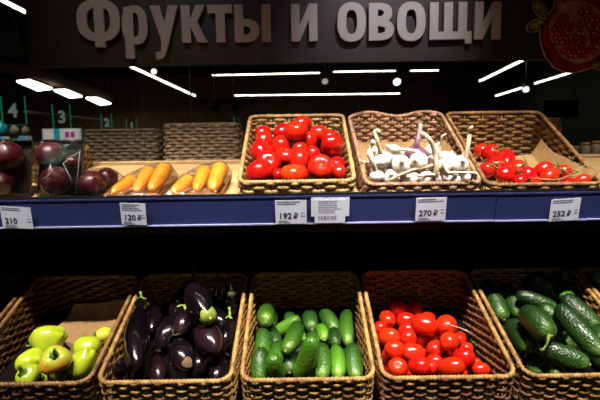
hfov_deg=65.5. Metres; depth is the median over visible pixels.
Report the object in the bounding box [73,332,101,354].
bell pepper
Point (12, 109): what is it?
sign
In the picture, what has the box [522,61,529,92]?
track spotlight
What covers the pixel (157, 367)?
eggplant
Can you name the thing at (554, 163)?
sprig
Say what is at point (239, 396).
shelf
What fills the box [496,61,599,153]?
wall
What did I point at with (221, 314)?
eggplant
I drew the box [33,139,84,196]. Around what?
plastic bag
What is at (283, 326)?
cucumber
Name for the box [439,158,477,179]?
garlic bulb
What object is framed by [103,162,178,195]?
tray
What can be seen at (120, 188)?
carrot
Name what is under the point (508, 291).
cucumber
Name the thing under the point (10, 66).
ceiling beam
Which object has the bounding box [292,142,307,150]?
tomato
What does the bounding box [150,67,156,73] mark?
track spotlight
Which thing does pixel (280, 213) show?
print
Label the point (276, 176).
tomato
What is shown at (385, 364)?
tomato
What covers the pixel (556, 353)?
cucumber
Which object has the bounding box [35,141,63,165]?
onion
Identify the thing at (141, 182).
carrot
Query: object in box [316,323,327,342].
cucumber
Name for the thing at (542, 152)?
kraft paper
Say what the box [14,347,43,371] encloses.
bell pepper
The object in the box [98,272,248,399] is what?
wicker basket
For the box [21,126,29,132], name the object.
bag
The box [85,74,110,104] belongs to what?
lamp
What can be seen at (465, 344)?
tomato
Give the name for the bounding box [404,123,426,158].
garlic bulb
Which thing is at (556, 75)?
diffuser
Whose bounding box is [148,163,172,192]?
carrot
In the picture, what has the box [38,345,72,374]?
bell pepper
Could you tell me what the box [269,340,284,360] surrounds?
cucumber
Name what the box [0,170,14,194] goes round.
onion
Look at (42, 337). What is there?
bell pepper
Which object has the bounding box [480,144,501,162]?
tomato
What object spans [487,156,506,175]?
tomato
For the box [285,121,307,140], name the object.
tomato
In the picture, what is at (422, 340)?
tomato
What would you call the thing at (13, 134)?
shelf
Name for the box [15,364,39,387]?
bell pepper
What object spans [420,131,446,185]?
garlic bulb
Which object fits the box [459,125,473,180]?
garlic bulb
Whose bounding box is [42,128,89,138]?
paper multipack
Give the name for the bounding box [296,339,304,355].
cucumber
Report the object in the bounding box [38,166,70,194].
onion
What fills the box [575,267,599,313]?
wicker basket
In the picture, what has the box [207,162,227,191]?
carrot
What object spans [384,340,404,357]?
tomato
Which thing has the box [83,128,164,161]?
wicker basket
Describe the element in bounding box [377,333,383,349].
tomato
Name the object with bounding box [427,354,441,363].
tomato
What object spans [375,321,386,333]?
tomato
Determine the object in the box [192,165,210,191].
carrot
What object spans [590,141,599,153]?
jar
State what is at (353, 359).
cucumber
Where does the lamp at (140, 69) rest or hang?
hanging from the ceiling
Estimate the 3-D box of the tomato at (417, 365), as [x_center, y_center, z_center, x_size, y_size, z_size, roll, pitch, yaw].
[0.266,0.371,1.041,0.045,0.046,0.052,-6,8,-37]
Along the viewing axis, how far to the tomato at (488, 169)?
1.19 m
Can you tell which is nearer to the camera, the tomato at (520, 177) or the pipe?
the tomato at (520, 177)
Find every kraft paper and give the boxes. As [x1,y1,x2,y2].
[59,299,125,363]
[441,140,470,171]
[516,139,595,188]
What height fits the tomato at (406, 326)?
0.040 m
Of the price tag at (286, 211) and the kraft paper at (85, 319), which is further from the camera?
the kraft paper at (85, 319)
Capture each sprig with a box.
[535,175,569,181]
[553,158,585,177]
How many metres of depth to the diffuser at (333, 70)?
10.22 m
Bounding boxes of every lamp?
[0,0,25,13]
[16,76,51,90]
[53,68,82,97]
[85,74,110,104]
[131,67,195,95]
[212,70,319,75]
[235,75,399,95]
[333,63,395,71]
[410,63,438,70]
[479,61,521,80]
[495,63,521,95]
[534,61,569,83]
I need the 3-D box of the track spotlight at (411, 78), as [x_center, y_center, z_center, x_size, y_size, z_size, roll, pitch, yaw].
[2.198,-3.068,9.175,0.146,1.523,0.211,-1,7,0]
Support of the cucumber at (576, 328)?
in the wicker basket at (570, 385)
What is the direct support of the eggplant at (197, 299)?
on the eggplant at (208, 339)
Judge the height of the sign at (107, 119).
2.346 m
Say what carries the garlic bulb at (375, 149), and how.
in the wicker basket at (359, 145)
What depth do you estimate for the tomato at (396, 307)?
1.29 m
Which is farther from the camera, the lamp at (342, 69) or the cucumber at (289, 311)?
the lamp at (342, 69)
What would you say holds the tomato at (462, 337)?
in the wicker basket at (470, 386)
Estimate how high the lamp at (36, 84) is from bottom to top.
1.300 m
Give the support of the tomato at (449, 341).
in the wicker basket at (470, 386)
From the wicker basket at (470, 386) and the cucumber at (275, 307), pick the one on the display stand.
the wicker basket at (470, 386)
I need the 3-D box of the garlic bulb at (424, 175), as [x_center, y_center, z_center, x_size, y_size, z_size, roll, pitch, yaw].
[0.295,-0.054,1.125,0.062,0.041,0.042,-4,7,-22]
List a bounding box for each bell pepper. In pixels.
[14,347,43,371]
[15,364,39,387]
[25,325,67,350]
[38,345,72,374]
[38,372,47,381]
[49,368,68,380]
[68,347,97,380]
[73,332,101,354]
[92,327,117,344]
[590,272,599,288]
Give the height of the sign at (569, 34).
0.271 m
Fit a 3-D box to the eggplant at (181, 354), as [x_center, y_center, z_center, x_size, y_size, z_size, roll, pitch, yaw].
[-0.269,0.347,1.060,0.059,0.068,0.135,-3,7,-16]
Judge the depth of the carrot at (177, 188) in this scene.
1.16 m
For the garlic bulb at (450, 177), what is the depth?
1.12 m
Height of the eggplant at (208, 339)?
0.071 m
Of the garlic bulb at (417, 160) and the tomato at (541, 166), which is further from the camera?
the tomato at (541, 166)
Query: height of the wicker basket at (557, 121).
0.210 m
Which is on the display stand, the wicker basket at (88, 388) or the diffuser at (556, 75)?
the wicker basket at (88, 388)
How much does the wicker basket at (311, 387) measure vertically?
0.238 m
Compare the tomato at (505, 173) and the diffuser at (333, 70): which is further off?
the diffuser at (333, 70)
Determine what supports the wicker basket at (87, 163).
on the display stand
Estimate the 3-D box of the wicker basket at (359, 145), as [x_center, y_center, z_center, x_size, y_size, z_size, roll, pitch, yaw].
[0.292,-0.139,1.282,0.293,0.237,0.388,-1,7,-1]
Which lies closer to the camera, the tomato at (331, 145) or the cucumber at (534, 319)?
the cucumber at (534, 319)
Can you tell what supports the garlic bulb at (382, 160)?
in the wicker basket at (359, 145)
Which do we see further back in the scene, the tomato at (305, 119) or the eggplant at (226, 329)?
the tomato at (305, 119)
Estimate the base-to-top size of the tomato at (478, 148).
0.047 m
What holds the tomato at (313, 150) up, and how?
in the wicker basket at (310, 185)
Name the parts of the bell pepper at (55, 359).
stem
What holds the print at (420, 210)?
attached to the price tag at (434, 208)
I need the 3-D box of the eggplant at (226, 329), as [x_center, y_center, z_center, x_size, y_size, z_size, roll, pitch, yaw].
[-0.182,0.323,1.165,0.036,0.087,0.083,1,7,14]
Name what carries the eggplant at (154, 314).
in the wicker basket at (136, 385)
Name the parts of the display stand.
price rail, panel, price rail, price rail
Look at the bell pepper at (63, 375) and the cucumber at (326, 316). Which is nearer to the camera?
the bell pepper at (63, 375)
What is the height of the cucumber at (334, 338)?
0.036 m
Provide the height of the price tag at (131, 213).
0.057 m
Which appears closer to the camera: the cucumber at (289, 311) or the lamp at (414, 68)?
the cucumber at (289, 311)
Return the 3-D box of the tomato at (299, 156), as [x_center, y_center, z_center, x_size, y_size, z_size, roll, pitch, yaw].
[0.000,-0.098,1.201,0.050,0.068,0.066,1,7,15]
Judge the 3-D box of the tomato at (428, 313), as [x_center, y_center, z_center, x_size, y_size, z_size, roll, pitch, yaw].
[0.352,0.325,1.284,0.040,0.036,0.036,-1,7,-3]
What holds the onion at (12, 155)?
in the tray at (23, 174)
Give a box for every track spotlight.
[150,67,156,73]
[210,66,220,111]
[230,65,238,110]
[321,64,327,84]
[392,63,400,85]
[408,63,415,82]
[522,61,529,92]
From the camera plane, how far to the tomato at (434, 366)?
1.05 m
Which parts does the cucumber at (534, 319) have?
stem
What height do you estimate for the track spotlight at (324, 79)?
1.576 m
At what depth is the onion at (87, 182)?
1.13 m
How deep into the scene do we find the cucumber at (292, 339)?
1.09 m
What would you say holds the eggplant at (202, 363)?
in the wicker basket at (136, 385)
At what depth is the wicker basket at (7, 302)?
1.32 m
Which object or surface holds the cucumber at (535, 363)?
in the wicker basket at (570, 385)
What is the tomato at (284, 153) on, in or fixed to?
in the wicker basket at (310, 185)
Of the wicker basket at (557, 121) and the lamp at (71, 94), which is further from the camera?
the lamp at (71, 94)
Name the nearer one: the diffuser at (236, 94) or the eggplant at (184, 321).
the eggplant at (184, 321)
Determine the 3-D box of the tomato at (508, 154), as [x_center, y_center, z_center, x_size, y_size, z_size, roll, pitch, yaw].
[0.578,-0.116,1.305,0.047,0.063,0.079,2,7,25]
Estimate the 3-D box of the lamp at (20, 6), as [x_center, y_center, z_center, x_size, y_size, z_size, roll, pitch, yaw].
[-3.345,-2.731,5.308,0.064,1.116,1.240,-2,7,-13]
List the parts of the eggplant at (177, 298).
stem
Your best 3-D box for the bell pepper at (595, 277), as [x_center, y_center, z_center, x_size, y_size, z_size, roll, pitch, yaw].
[0.818,0.212,1.270,0.041,0.068,0.043,-3,7,-18]
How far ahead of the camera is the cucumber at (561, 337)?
1.14 m
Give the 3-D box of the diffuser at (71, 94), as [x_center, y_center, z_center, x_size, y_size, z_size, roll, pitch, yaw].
[-6.205,-2.855,12.566,0.379,0.030,1.891,-3,7,-14]
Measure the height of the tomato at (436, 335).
0.029 m
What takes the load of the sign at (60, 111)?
hanging from the ceiling
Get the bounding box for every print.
[5,218,16,223]
[280,213,291,218]
[318,201,337,212]
[419,210,431,215]
[552,211,564,216]
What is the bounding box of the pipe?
[22,67,105,121]
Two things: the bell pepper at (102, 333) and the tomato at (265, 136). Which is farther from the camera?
the tomato at (265, 136)
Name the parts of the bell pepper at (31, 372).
stem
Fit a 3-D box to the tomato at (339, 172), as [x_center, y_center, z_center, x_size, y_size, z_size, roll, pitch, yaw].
[0.097,-0.069,1.178,0.039,0.044,0.045,-3,7,-15]
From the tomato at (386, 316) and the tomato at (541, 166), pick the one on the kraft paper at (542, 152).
the tomato at (541, 166)
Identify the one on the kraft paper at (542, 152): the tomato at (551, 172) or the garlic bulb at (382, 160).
the tomato at (551, 172)
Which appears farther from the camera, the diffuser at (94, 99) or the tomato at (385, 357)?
the diffuser at (94, 99)
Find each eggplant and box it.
[112,359,126,386]
[123,350,131,368]
[124,291,149,369]
[146,292,162,334]
[147,349,166,379]
[154,304,186,349]
[168,267,193,315]
[168,328,194,372]
[174,308,194,335]
[184,282,216,324]
[185,350,213,378]
[194,317,222,355]
[208,350,229,385]
[212,271,229,307]
[212,301,227,329]
[221,307,232,351]
[224,282,236,317]
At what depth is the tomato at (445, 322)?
1.14 m
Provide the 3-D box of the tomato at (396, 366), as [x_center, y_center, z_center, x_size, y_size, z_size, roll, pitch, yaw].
[0.219,0.377,1.047,0.045,0.049,0.050,2,7,22]
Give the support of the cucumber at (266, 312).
in the wicker basket at (311, 387)
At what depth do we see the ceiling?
16.04 m
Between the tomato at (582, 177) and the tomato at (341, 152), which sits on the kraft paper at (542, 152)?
the tomato at (582, 177)
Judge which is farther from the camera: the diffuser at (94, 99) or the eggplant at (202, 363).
the diffuser at (94, 99)
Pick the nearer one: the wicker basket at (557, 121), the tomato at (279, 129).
the tomato at (279, 129)
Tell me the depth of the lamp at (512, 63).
9.85 m
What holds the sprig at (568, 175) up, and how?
in the wicker basket at (490, 183)
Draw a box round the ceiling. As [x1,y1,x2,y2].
[0,0,510,76]
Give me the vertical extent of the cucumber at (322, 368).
0.060 m
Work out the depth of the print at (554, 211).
1.11 m
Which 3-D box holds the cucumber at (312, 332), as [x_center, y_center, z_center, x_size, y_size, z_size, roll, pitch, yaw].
[0.032,0.350,1.147,0.034,0.042,0.074,-1,7,-3]
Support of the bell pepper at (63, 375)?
in the wicker basket at (88, 388)
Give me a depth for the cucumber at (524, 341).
1.10 m
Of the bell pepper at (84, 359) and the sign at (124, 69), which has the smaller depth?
the bell pepper at (84, 359)
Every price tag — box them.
[0,206,33,228]
[120,203,146,224]
[275,200,306,223]
[415,197,446,220]
[549,198,580,221]
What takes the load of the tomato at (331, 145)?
in the wicker basket at (310, 185)
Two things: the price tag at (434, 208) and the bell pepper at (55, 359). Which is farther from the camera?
the price tag at (434, 208)
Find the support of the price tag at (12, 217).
attached to the display stand
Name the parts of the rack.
post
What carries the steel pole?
on the floor
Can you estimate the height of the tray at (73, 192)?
0.085 m
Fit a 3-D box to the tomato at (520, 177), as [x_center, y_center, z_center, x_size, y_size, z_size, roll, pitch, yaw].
[0.538,-0.048,1.143,0.032,0.033,0.037,1,7,19]
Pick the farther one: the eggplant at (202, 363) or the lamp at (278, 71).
the lamp at (278, 71)
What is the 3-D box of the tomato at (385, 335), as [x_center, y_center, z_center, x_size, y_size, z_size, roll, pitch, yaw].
[0.221,0.340,1.160,0.054,0.047,0.045,4,8,34]
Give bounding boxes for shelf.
[0,133,41,136]
[1,301,596,399]
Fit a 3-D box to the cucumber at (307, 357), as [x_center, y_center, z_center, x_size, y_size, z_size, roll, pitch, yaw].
[0.015,0.353,1.038,0.068,0.115,0.045,4,8,35]
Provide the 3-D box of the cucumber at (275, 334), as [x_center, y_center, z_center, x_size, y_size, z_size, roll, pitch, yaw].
[-0.066,0.350,1.187,0.037,0.046,0.079,-3,7,-19]
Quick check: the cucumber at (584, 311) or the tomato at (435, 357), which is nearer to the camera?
the tomato at (435, 357)
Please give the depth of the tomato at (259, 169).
1.12 m
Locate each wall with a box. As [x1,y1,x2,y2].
[0,70,496,158]
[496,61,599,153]
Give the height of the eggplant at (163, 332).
0.109 m
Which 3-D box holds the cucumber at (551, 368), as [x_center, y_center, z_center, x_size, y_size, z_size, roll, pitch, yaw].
[0.580,0.384,1.060,0.032,0.036,0.060,3,8,29]
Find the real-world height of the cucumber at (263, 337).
0.065 m
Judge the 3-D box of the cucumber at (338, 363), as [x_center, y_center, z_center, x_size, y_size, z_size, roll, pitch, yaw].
[0.087,0.374,1.075,0.037,0.052,0.097,-1,7,3]
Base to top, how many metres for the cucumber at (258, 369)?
0.074 m
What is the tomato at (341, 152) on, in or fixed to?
in the wicker basket at (310, 185)
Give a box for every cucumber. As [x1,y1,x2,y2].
[250,347,268,387]
[255,328,271,353]
[257,303,274,327]
[266,326,282,342]
[266,353,285,377]
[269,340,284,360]
[272,305,277,325]
[275,315,300,336]
[281,321,303,353]
[283,306,295,320]
[283,350,296,375]
[293,335,319,377]
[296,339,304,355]
[302,308,317,331]
[306,330,319,342]
[314,342,330,376]
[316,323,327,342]
[318,307,338,330]
[327,327,340,346]
[330,345,345,376]
[339,309,353,345]
[344,343,362,382]
[480,280,509,321]
[498,282,524,318]
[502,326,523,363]
[504,318,536,353]
[516,290,556,305]
[518,304,556,351]
[525,272,558,299]
[526,350,547,378]
[536,340,590,371]
[537,302,563,331]
[547,362,563,379]
[551,330,576,348]
[554,303,599,357]
[556,267,571,285]
[558,286,574,299]
[559,293,599,327]
[586,353,599,369]
[591,323,599,337]
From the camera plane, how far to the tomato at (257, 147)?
1.24 m
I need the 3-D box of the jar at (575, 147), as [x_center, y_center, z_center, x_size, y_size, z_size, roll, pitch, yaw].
[1.410,-0.247,2.390,0.041,0.060,0.040,-1,7,0]
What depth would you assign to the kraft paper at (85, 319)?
1.30 m
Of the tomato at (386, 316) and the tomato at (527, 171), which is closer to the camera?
the tomato at (527, 171)
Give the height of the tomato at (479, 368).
0.034 m
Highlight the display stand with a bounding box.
[0,154,599,399]
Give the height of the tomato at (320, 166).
0.065 m
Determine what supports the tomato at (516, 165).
on the kraft paper at (542, 152)
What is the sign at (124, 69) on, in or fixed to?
hanging from the ceiling
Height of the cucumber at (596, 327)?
0.042 m
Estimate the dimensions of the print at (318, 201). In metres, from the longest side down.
0.054 x 0.030 x 0.001 m
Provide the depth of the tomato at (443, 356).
1.12 m
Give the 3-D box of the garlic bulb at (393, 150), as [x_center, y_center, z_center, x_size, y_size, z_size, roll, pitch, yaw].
[0.256,-0.110,1.139,0.116,0.054,0.050,2,7,26]
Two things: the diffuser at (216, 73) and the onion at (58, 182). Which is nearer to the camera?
the onion at (58, 182)
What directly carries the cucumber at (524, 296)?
in the wicker basket at (570, 385)
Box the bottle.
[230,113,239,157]
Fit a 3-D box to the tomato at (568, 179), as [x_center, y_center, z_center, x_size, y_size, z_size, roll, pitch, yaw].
[0.651,-0.046,1.139,0.035,0.029,0.027,-3,7,-16]
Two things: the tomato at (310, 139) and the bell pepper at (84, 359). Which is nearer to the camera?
the bell pepper at (84, 359)
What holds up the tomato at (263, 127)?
on the wicker basket at (310, 185)
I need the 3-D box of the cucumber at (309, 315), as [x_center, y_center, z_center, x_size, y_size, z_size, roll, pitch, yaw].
[0.027,0.327,1.268,0.043,0.049,0.093,-1,7,-3]
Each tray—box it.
[0,139,34,196]
[70,167,122,195]
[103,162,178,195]
[164,161,232,194]
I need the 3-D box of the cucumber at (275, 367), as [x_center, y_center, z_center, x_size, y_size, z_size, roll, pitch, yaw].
[-0.054,0.369,1.030,0.038,0.075,0.056,3,8,27]
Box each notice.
[311,197,349,222]
[542,62,578,117]
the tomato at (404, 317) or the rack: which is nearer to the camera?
the tomato at (404, 317)
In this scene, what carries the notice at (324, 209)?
attached to the display stand
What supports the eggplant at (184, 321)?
in the wicker basket at (136, 385)
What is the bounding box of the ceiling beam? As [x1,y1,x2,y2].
[0,55,116,100]
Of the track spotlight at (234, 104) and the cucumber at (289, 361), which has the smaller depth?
the cucumber at (289, 361)
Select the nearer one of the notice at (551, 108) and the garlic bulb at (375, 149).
the garlic bulb at (375, 149)
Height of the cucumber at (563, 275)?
0.060 m
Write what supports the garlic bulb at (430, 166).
in the wicker basket at (359, 145)
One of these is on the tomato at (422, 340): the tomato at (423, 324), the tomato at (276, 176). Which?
the tomato at (423, 324)
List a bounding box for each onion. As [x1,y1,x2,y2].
[0,141,24,169]
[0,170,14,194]
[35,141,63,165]
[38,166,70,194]
[65,155,80,167]
[78,171,107,195]
[99,168,117,188]
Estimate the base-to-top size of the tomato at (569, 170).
0.039 m
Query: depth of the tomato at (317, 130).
1.34 m
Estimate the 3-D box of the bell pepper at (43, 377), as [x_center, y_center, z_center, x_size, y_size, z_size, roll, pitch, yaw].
[-0.598,0.408,1.072,0.037,0.043,0.034,1,7,16]
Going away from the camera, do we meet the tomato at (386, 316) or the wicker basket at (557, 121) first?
the tomato at (386, 316)
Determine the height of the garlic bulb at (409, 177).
0.040 m
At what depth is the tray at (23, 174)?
1.19 m
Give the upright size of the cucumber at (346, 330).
0.061 m
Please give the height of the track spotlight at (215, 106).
2.200 m
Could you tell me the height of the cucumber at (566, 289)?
0.040 m
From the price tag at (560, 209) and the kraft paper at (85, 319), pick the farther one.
the kraft paper at (85, 319)
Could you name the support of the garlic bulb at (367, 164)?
in the wicker basket at (359, 145)
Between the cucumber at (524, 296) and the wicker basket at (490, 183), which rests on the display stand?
the wicker basket at (490, 183)
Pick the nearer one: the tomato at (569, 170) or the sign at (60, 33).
the tomato at (569, 170)
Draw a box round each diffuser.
[54,89,81,97]
[86,97,110,104]
[212,72,319,75]
[235,93,399,95]
[333,70,395,71]
[495,87,521,95]
[534,73,569,83]
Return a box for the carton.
[19,136,31,139]
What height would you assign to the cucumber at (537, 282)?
0.083 m
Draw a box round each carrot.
[111,175,135,194]
[132,166,154,192]
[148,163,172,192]
[171,174,193,193]
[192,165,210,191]
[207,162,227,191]
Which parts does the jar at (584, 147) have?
lid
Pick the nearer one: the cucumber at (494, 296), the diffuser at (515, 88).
the cucumber at (494, 296)
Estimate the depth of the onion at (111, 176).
1.19 m
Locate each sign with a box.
[0,8,26,124]
[25,0,599,67]
[51,69,71,128]
[99,69,111,128]
[124,69,136,128]
[526,0,599,72]
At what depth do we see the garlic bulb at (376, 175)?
1.11 m
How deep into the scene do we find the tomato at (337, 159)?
1.20 m
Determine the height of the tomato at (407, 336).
0.047 m
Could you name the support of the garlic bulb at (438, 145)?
on the garlic bulb
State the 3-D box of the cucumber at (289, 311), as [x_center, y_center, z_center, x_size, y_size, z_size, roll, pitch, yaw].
[-0.028,0.323,1.289,0.036,0.042,0.077,0,7,3]
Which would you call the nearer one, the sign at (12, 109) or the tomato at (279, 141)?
the tomato at (279, 141)
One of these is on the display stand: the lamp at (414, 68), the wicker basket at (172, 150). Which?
the wicker basket at (172, 150)
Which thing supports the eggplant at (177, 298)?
on the wicker basket at (136, 385)
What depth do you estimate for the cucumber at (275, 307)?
1.27 m
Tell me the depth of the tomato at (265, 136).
1.31 m
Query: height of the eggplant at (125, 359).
0.081 m
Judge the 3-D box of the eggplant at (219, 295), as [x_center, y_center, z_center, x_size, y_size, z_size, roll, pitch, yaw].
[-0.217,0.246,1.287,0.056,0.118,0.068,3,8,29]
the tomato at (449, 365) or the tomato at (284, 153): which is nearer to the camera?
the tomato at (449, 365)
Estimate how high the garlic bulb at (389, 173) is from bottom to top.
0.042 m
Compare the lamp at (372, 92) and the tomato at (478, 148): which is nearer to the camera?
the tomato at (478, 148)
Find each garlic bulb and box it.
[358,160,371,173]
[366,146,377,159]
[368,139,384,182]
[373,129,390,167]
[383,144,421,162]
[383,169,400,182]
[390,155,433,180]
[392,155,410,173]
[401,171,417,181]
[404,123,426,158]
[409,152,427,170]
[415,169,434,181]
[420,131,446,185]
[425,134,445,156]
[438,150,463,161]
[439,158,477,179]
[441,162,460,180]
[451,156,468,170]
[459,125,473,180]
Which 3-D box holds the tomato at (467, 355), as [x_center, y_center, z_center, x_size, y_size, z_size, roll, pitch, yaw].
[0.379,0.367,1.078,0.051,0.056,0.056,-3,7,-19]
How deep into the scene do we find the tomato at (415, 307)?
1.30 m
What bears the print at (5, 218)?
attached to the price tag at (12, 217)
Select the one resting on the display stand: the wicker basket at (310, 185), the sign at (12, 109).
the wicker basket at (310, 185)
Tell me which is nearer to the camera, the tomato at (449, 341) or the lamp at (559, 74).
the tomato at (449, 341)
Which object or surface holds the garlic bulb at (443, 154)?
on the garlic bulb
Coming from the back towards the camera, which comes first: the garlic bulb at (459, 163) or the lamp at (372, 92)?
the lamp at (372, 92)
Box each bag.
[0,121,8,133]
[9,125,19,133]
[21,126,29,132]
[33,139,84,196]
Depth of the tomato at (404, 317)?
1.25 m
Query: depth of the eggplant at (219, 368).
1.08 m
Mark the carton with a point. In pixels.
(20, 137)
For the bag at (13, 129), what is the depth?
7.52 m
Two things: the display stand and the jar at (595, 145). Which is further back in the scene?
the jar at (595, 145)
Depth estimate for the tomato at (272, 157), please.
1.19 m
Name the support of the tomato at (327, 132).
in the wicker basket at (310, 185)
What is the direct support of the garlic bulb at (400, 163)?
in the wicker basket at (359, 145)
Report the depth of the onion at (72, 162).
1.14 m
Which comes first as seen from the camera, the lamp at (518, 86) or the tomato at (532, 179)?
the tomato at (532, 179)
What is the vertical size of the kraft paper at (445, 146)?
0.100 m
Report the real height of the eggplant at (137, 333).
0.109 m
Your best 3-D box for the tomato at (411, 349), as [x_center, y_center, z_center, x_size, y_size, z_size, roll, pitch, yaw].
[0.266,0.360,1.101,0.057,0.044,0.044,-1,7,2]
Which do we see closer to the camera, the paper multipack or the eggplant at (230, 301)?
the eggplant at (230, 301)
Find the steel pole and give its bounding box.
[189,66,193,154]
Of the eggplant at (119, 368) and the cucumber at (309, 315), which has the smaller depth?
the eggplant at (119, 368)
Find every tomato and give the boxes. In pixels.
[245,159,273,185]
[250,141,273,159]
[254,131,272,144]
[255,125,271,135]
[256,151,280,169]
[271,135,290,151]
[272,168,280,179]
[273,123,288,138]
[275,147,293,165]
[279,164,308,179]
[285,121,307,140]
[290,149,309,169]
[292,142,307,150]
[294,115,311,130]
[298,131,316,145]
[305,145,320,157]
[308,154,333,178]
[310,125,327,144]
[320,130,340,140]
[320,134,343,155]
[329,151,342,158]
[331,156,345,165]
[331,164,345,178]
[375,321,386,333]
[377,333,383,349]
[378,328,399,345]
[379,310,395,327]
[382,349,391,362]
[383,362,388,372]
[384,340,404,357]
[387,357,407,375]
[388,300,407,318]
[397,312,413,326]
[398,323,414,334]
[400,330,416,344]
[402,343,424,361]
[408,301,424,314]
[408,356,430,375]
[410,313,437,335]
[416,333,429,347]
[424,312,435,318]
[426,339,443,355]
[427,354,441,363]
[428,360,437,375]
[429,332,439,340]
[437,315,457,335]
[438,357,465,374]
[439,332,459,350]
[441,354,450,358]
[451,347,475,369]
[455,331,466,345]
[460,342,473,350]
[470,362,489,374]
[473,143,486,158]
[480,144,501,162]
[480,162,494,177]
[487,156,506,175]
[495,165,514,182]
[501,148,515,165]
[509,159,527,175]
[513,174,526,182]
[518,167,537,181]
[528,176,542,181]
[534,161,554,176]
[540,166,559,181]
[557,164,572,177]
[560,175,572,181]
[573,174,592,181]
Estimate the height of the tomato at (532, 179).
0.029 m
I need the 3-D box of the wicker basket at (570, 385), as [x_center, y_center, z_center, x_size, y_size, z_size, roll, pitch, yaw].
[0.627,0.331,1.183,0.302,0.238,0.393,-1,7,0]
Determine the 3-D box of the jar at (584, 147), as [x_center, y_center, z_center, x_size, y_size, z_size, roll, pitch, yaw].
[1.458,-0.256,2.389,0.048,0.077,0.047,-1,7,0]
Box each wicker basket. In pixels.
[0,274,139,399]
[0,276,37,368]
[33,145,91,182]
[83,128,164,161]
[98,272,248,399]
[163,122,244,160]
[238,113,355,193]
[240,271,375,399]
[347,110,480,191]
[361,269,515,399]
[446,110,599,189]
[467,268,599,399]
[472,117,561,153]
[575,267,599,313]
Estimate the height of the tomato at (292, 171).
0.051 m
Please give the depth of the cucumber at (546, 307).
1.14 m
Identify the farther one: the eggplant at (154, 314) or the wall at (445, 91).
the wall at (445, 91)
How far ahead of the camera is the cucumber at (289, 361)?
1.08 m
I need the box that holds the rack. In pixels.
[0,133,42,141]
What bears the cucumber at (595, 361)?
in the wicker basket at (570, 385)
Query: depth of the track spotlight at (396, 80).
8.82 m
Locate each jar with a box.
[571,146,579,153]
[580,142,589,153]
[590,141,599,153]

